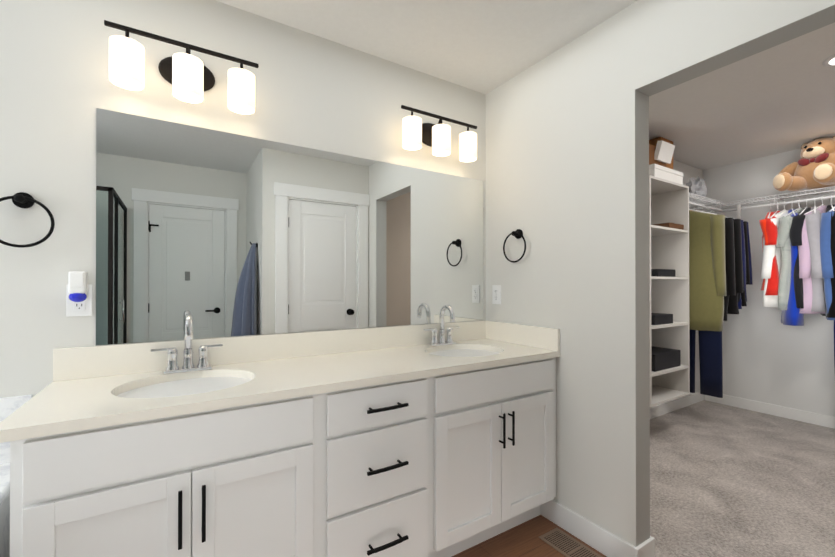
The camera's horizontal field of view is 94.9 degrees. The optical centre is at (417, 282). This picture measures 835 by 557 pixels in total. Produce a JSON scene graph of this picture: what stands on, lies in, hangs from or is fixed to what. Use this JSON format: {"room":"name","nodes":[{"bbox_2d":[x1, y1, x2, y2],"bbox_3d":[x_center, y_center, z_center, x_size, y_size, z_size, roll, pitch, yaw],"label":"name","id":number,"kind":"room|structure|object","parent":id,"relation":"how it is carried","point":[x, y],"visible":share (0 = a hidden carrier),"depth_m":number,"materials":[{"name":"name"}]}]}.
{"room":"bathroom","nodes":[
{"label":"bathroom","id":0,"kind":"room"},
{"bbox_2d":[0,0,485,397],"bbox_3d":[-1.226,0.017,1.466,3.956,2.440,0.113,0,0,-32],"label":"wall","id":1,"kind":"structure","parent":0,"point":[58,88],"depth_m":1.44,"materials":[{"name":"paint"}]},
{"bbox_2d":[0,192,54,247],"bbox_3d":[-1.339,-0.213,1.294,0.174,0.192,0.058,0,0,-32],"label":"towel ring","id":2,"kind":"object","parent":1,"relation":"attached to","point":[23,200],"visible":1,"depth_m":1.30,"materials":[{"name":"black metal"}]},
{"bbox_2d":[66,284,92,316],"bbox_3d":[-1.228,0.065,1.393,0.072,0.116,0.008,0,0,-32],"label":"electrical outlet","id":3,"kind":"object","parent":1,"relation":"attached to","point":[83,308],"visible":0.52,"depth_m":1.39,"materials":[{"name":"white plastic"}]},
{"bbox_2d":[68,271,87,301],"bbox_3d":[-1.213,0.015,1.369,0.050,0.110,0.046,0,0,-32],"label":"air freshener","id":4,"kind":"object","parent":3,"relation":"attached to","point":[77,285],"visible":0.98,"depth_m":1.35,"materials":[{"name":"white plastic"}]},
{"bbox_2d":[104,20,258,114],"bbox_3d":[-0.904,-0.823,1.511,0.510,0.205,0.156,0,0,-32],"label":"sconce","id":5,"kind":"object","parent":1,"relation":"attached to","point":[189,77],"visible":1,"depth_m":1.45,"materials":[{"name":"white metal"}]},
{"bbox_2d":[96,108,482,344],"bbox_3d":[-0.389,-0.205,1.919,1.889,0.878,0.005,0,0,-32],"label":"vanity mirror","id":6,"kind":"object","parent":1,"relation":"attached to","point":[214,233],"visible":1,"depth_m":1.73,"materials":[{"name":"silver mirror"}]},
{"bbox_2d":[401,105,476,161],"bbox_3d":[0.119,-0.820,2.151,0.510,0.205,0.156,0,0,-32],"label":"sconce","id":7,"kind":"object","parent":1,"relation":"attached to","point":[416,133],"visible":1,"depth_m":2.10,"materials":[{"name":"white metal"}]},
{"bbox_2d":[53,320,483,375],"bbox_3d":[-0.422,0.293,1.887,2.028,0.113,0.020,0,0,-32],"label":"backsplash","id":8,"kind":"structure","parent":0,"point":[80,361],"depth_m":1.68,"materials":[{"name":"beige stone"}]},
{"bbox_2d":[216,0,834,169],"bbox_3d":[0.840,-1.235,1.097,7.063,0.060,2.939,0,0,-32],"label":"ceiling","id":9,"kind":"structure","parent":0,"point":[484,46],"depth_m":2.05,"materials":[{"name":"white paint"}]},
{"bbox_2d":[823,55,834,66],"bbox_3d":[2.278,-1.196,2.038,0.170,0.008,0.170,0,0,-32],"label":"recessed light","id":10,"kind":"object","parent":9,"relation":"in","point":[826,62],"visible":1,"depth_m":2.07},
{"bbox_2d":[452,515,606,556],"bbox_3d":[-0.451,1.261,0.213,3.950,0.060,2.826,0,0,-32],"label":"floor","id":11,"kind":"structure","parent":0,"point":[523,540],"depth_m":1.81,"materials":[{"name":"brown wood"}]},
{"bbox_2d":[0,394,32,556],"bbox_3d":[-1.720,0.807,0.339,1.701,0.850,1.269,0,0,-32],"label":"deck","id":12,"kind":"object","parent":11,"relation":"on","point":[10,405],"visible":0.25,"depth_m":1.20,"materials":[{"name":"white stone"}]},
{"bbox_2d":[0,336,559,556],"bbox_3d":[-0.270,0.793,1.641,2.028,0.889,0.596,0,0,-32],"label":"bathroom vanity","id":13,"kind":"object","parent":11,"relation":"on","point":[400,441],"depth_m":1.32,"materials":[{"name":"white wood"}]},
{"bbox_2d":[151,314,222,373],"bbox_3d":[-0.881,0.233,1.474,0.244,0.228,0.142,0,0,-32],"label":"faucet","id":14,"kind":"object","parent":13,"relation":"on","point":[188,365],"visible":1,"depth_m":1.49,"materials":[{"name":"silver metal"}]},
{"bbox_2d":[423,305,459,345],"bbox_3d":[0.161,0.236,2.126,0.244,0.228,0.142,0,0,-32],"label":"faucet","id":15,"kind":"object","parent":13,"relation":"on","point":[435,341],"visible":0.98,"depth_m":2.15,"materials":[{"name":"silver metal"}]},
{"bbox_2d":[539,528,601,556],"bbox_3d":[0.727,1.235,1.766,0.137,0.006,0.310,0,0,-32],"label":"floor vent","id":16,"kind":"object","parent":11,"relation":"in","point":[562,542],"visible":1,"depth_m":1.80,"materials":[{"name":"brown metal"}]},
{"bbox_2d":[485,0,834,546],"bbox_3d":[0.952,0.018,1.714,0.113,2.440,1.775,0,0,-32],"label":"wall","id":17,"kind":"structure","parent":0,"point":[567,159],"depth_m":1.78,"materials":[{"name":"paint"}]},
{"bbox_2d":[492,285,500,303],"bbox_3d":[0.484,0.074,2.346,0.008,0.116,0.072,0,0,-32],"label":"electrical outlet","id":18,"kind":"object","parent":17,"relation":"attached to","point":[496,294],"visible":1,"depth_m":2.34,"materials":[{"name":"white plastic"}]},
{"bbox_2d":[503,229,525,262],"bbox_3d":[0.559,-0.209,2.180,0.058,0.192,0.174,0,0,-32],"label":"towel ring","id":19,"kind":"object","parent":17,"relation":"attached to","point":[517,233],"visible":1,"depth_m":2.17,"materials":[{"name":"black metal"}]},
{"bbox_2d":[484,320,559,347],"bbox_3d":[0.578,0.294,2.182,0.019,0.113,0.540,0,0,-32],"label":"backsplash","id":20,"kind":"structure","parent":17,"relation":"attached to","point":[527,334],"depth_m":2.14,"materials":[{"name":"beige stone"}]},
{"bbox_2d":[540,500,654,556],"bbox_3d":[0.952,1.182,1.708,0.143,0.112,1.773,0,0,-32],"label":"baseboard","id":21,"kind":"structure","parent":17,"relation":"attached to","point":[603,541],"depth_m":1.78,"materials":[{"name":"white wood"}]},
{"bbox_2d":[673,160,702,393],"bbox_3d":[1.768,0.025,3.338,3.106,2.440,0.113,0,0,-32],"label":"wall","id":22,"kind":"structure","parent":0,"point":[689,171],"depth_m":3.96,"materials":[{"name":"paint"}]},
{"bbox_2d":[649,175,689,406],"bbox_3d":[1.865,0.064,3.118,0.610,1.700,0.358,0,0,-32],"label":"shelf unit","id":23,"kind":"object","parent":22,"relation":"attached to","point":[669,203],"visible":0.35,"depth_m":3.18,"materials":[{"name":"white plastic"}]},
{"bbox_2d":[651,313,672,324],"bbox_3d":[1.873,0.288,3.075,0.280,0.074,0.200,0,0,-32],"label":"box","id":24,"kind":"object","parent":23,"relation":"in","point":[659,318],"visible":0.4,"depth_m":2.98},
{"bbox_2d":[651,269,674,276],"bbox_3d":[1.897,-0.074,3.086,0.270,0.059,0.210,0,0,-32],"label":"box","id":25,"kind":"object","parent":23,"relation":"in","point":[663,272],"visible":0.52,"depth_m":2.97,"materials":[{"name":"black cardboard"}]},
{"bbox_2d":[649,164,682,184],"bbox_3d":[1.882,-0.837,3.104,0.446,0.101,0.296,0,0,-32],"label":"box","id":26,"kind":"object","parent":23,"relation":"on","point":[663,172],"visible":0.42,"depth_m":2.95,"materials":[{"name":"white cardboard"}]},
{"bbox_2d":[649,140,674,166],"bbox_3d":[1.796,-0.989,3.053,0.360,0.199,0.307,0,0,-32],"label":"open cardboard box","id":27,"kind":"object","parent":26,"relation":"on","point":[661,152],"visible":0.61,"depth_m":2.96,"materials":[{"name":"cardboard"}]},
{"bbox_2d":[651,346,680,371],"bbox_3d":[1.904,0.611,3.099,0.400,0.129,0.230,0,0,-32],"label":"box","id":28,"kind":"object","parent":23,"relation":"in","point":[664,358],"visible":0.58,"depth_m":3.00,"materials":[{"name":"black cardboard"}]},
{"bbox_2d":[653,222,683,229],"bbox_3d":[2.039,-0.449,3.153,0.240,0.049,0.170,0,0,-32],"label":"box","id":29,"kind":"object","parent":23,"relation":"in","point":[674,225],"visible":0.33,"depth_m":3.07,"materials":[{"name":"brown cardboard"}]},
{"bbox_2d":[650,392,705,418],"bbox_3d":[1.786,1.183,3.266,2.922,0.100,0.018,0,0,-32],"label":"baseboard","id":30,"kind":"structure","parent":22,"relation":"attached to","point":[655,411],"depth_m":3.70,"materials":[{"name":"white wood"}]},
{"bbox_2d":[689,193,724,212],"bbox_3d":[2.474,-0.600,3.533,0.854,0.329,0.301,0,0,-32],"label":"shelf","id":31,"kind":"object","parent":22,"relation":"attached to","point":[703,199],"visible":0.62,"depth_m":3.53,"materials":[{"name":"white metal"}]},
{"bbox_2d":[686,176,706,201],"bbox_3d":[2.643,-0.890,3.647,0.216,0.239,0.164,0,0,-32],"label":"bag","id":32,"kind":"object","parent":31,"relation":"on","point":[697,186],"visible":0.65,"depth_m":3.58,"materials":[{"name":"plastic"}]},
{"bbox_2d":[689,203,722,397],"bbox_3d":[2.460,0.137,3.371,0.079,1.672,0.367,0,0,-32],"label":"hanging clothes","id":33,"kind":"object","parent":31,"relation":"hanging from","point":[711,363],"visible":0.29,"depth_m":3.29,"materials":[{"name":"blue fabric"}]},
{"bbox_2d":[689,209,726,330],"bbox_3d":[2.262,-0.156,3.249,0.184,1.086,0.579,0,0,-35],"label":"hanging clothes","id":34,"kind":"object","parent":31,"relation":"hanging from","point":[707,280],"visible":0.5,"depth_m":3.07,"materials":[{"name":"green fabric"}]},
{"bbox_2d":[690,202,735,320],"bbox_3d":[2.385,-0.191,3.324,0.306,1.016,0.534,0,0,-32],"label":"hanging clothes","id":35,"kind":"object","parent":31,"relation":"hanging from","point":[730,257],"visible":0.23,"depth_m":3.15,"materials":[{"name":"black fabric"}]},
{"bbox_2d":[700,204,742,313],"bbox_3d":[2.526,-0.216,3.415,0.573,0.966,0.155,0,0,44],"label":"hanging clothes","id":36,"kind":"object","parent":31,"relation":"hanging from","point":[733,305],"visible":0.21,"depth_m":3.22,"materials":[{"name":"black fabric"}]},
{"bbox_2d":[704,205,743,301],"bbox_3d":[2.587,-0.245,3.450,0.549,0.906,0.123,0,0,43],"label":"hanging clothes","id":37,"kind":"object","parent":31,"relation":"hanging from","point":[739,295],"visible":0.1,"depth_m":3.27,"materials":[{"name":"black fabric"}]},
{"bbox_2d":[708,206,745,308],"bbox_3d":[2.656,-0.235,3.495,0.129,0.927,0.548,0,0,-28],"label":"hanging clothes","id":38,"kind":"object","parent":31,"relation":"hanging from","point":[744,262],"visible":0.15,"depth_m":3.27,"materials":[{"name":"black fabric"}]},
{"bbox_2d":[712,207,749,305],"bbox_3d":[2.730,-0.245,3.542,0.103,0.906,0.526,0,0,-39],"label":"hanging clothes","id":39,"kind":"object","parent":31,"relation":"hanging from","point":[743,298],"visible":0.15,"depth_m":3.34,"materials":[{"name":"black fabric"}]},
{"bbox_2d":[714,208,751,301],"bbox_3d":[2.795,-0.265,3.584,0.107,0.867,0.528,0,0,-26],"label":"hanging clothes","id":40,"kind":"object","parent":31,"relation":"hanging from","point":[750,262],"visible":0.1,"depth_m":3.36,"materials":[{"name":"blue fabric"}]},
{"bbox_2d":[650,400,834,556],"bbox_3d":[2.329,1.265,2.429,3.113,0.072,2.013,0,0,-32],"label":"floor","id":41,"kind":"structure","parent":0,"point":[728,481],"depth_m":2.33,"materials":[{"name":"beige carpet"}]},
{"bbox_2d":[703,149,834,416],"bbox_3d":[3.601,0.025,3.229,0.113,2.440,2.013,0,0,-32],"label":"wall","id":42,"kind":"structure","parent":0,"point":[768,356],"depth_m":3.62,"materials":[{"name":"paint"}]},
{"bbox_2d":[692,186,834,212],"bbox_3d":[3.393,-0.602,3.168,0.301,0.329,1.894,0,0,-32],"label":"shelf","id":43,"kind":"object","parent":42,"relation":"attached to","point":[781,198],"visible":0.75,"depth_m":3.39,"materials":[{"name":"white metal"}]},
{"bbox_2d":[737,205,740,218],"bbox_3d":[2.973,-0.511,3.543,0.018,0.415,0.020,0,0,-32],"label":"support","id":44,"kind":"object","parent":43,"relation":"attached to","point":[738,211],"visible":0.36,"depth_m":3.54,"materials":[{"name":"white plastic"}]},
{"bbox_2d":[759,203,773,289],"bbox_3d":[3.113,-0.316,3.375,0.519,0.767,0.132,0,0,-40],"label":"hanging clothes","id":45,"kind":"object","parent":43,"relation":"hanging from","point":[763,228],"visible":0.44,"depth_m":3.25,"materials":[{"name":"red fabric"}]},
{"bbox_2d":[765,202,779,294],"bbox_3d":[3.138,-0.296,3.336,0.519,0.807,0.134,0,0,-32],"label":"hanging clothes","id":46,"kind":"object","parent":43,"relation":"hanging from","point":[773,280],"visible":0.42,"depth_m":3.19,"materials":[{"name":"red fabric"}]},
{"bbox_2d":[761,201,788,306],"bbox_3d":[3.160,-0.246,3.301,0.520,0.906,0.128,0,0,-18],"label":"hanging clothes","id":47,"kind":"object","parent":43,"relation":"hanging from","point":[770,252],"visible":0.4,"depth_m":3.21,"materials":[{"name":"white fabric"}]},
{"bbox_2d":[775,199,802,309],"bbox_3d":[3.208,-0.237,3.226,0.520,0.926,0.128,0,0,-20],"label":"hanging clothes","id":48,"kind":"object","parent":43,"relation":"hanging from","point":[783,235],"visible":0.4,"depth_m":3.13,"materials":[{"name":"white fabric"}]},
{"bbox_2d":[781,201,803,325],"bbox_3d":[3.175,-0.176,3.253,0.134,1.046,0.489,0,0,43],"label":"hanging clothes","id":49,"kind":"object","parent":43,"relation":"hanging from","point":[791,315],"visible":0.42,"depth_m":3.09,"materials":[{"name":"blue fabric"}]},
{"bbox_2d":[790,198,810,308],"bbox_3d":[3.236,-0.247,3.178,0.520,0.907,0.133,0,0,-32],"label":"hanging clothes","id":50,"kind":"object","parent":43,"relation":"hanging from","point":[796,230],"visible":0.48,"depth_m":3.05,"materials":[{"name":"black fabric"}]},
{"bbox_2d":[773,135,834,190],"bbox_3d":[3.257,-0.981,3.145,0.462,0.422,0.500,0,0,-32],"label":"teddy bear","id":51,"kind":"object","parent":43,"relation":"on","point":[813,167],"visible":1,"depth_m":3.14},
{"bbox_2d":[798,196,826,313],"bbox_3d":[3.284,-0.227,3.102,0.519,0.946,0.133,0,0,-12],"label":"hanging clothes","id":52,"kind":"object","parent":43,"relation":"hanging from","point":[804,263],"visible":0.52,"depth_m":3.02,"materials":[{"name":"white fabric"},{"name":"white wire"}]},
{"bbox_2d":[805,197,825,311],"bbox_3d":[3.262,-0.237,3.138,0.520,0.927,0.124,0,0,-43],"label":"hanging clothes","id":53,"kind":"object","parent":43,"relation":"hanging from","point":[813,219],"visible":0.71,"depth_m":2.98,"materials":[{"name":"white fabric"}]},
{"bbox_2d":[820,195,834,317],"bbox_3d":[3.311,-0.217,3.060,0.122,0.966,0.520,0,0,44],"label":"hanging clothes","id":54,"kind":"object","parent":43,"relation":"hanging from","point":[831,313],"visible":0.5,"depth_m":2.89,"materials":[{"name":"fabric"}]},
{"bbox_2d":[820,206,834,319],"bbox_3d":[3.334,-0.208,3.020,0.519,0.987,0.133,0,0,-26],"label":"hanging clothes","id":55,"kind":"object","parent":43,"relation":"hanging from","point":[825,250],"visible":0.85,"depth_m":2.92,"materials":[{"name":"blue fabric"}]},
{"bbox_2d":[834,320,834,366],"bbox_3d":[3.357,0.165,2.982,0.367,1.732,0.072,0,0,-22],"label":"hanging clothes","id":56,"kind":"object","parent":43,"relation":"hanging from","point":[834,343],"visible":0.4,"depth_m":2.93,"materials":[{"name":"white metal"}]},
{"bbox_2d":[706,394,834,428],"bbox_3d":[3.518,1.183,3.233,0.018,0.100,1.830,0,0,-32],"label":"baseboard","id":57,"kind":"structure","parent":42,"relation":"attached to","point":[761,407],"depth_m":3.54,"materials":[{"name":"white wood"}]}
]}

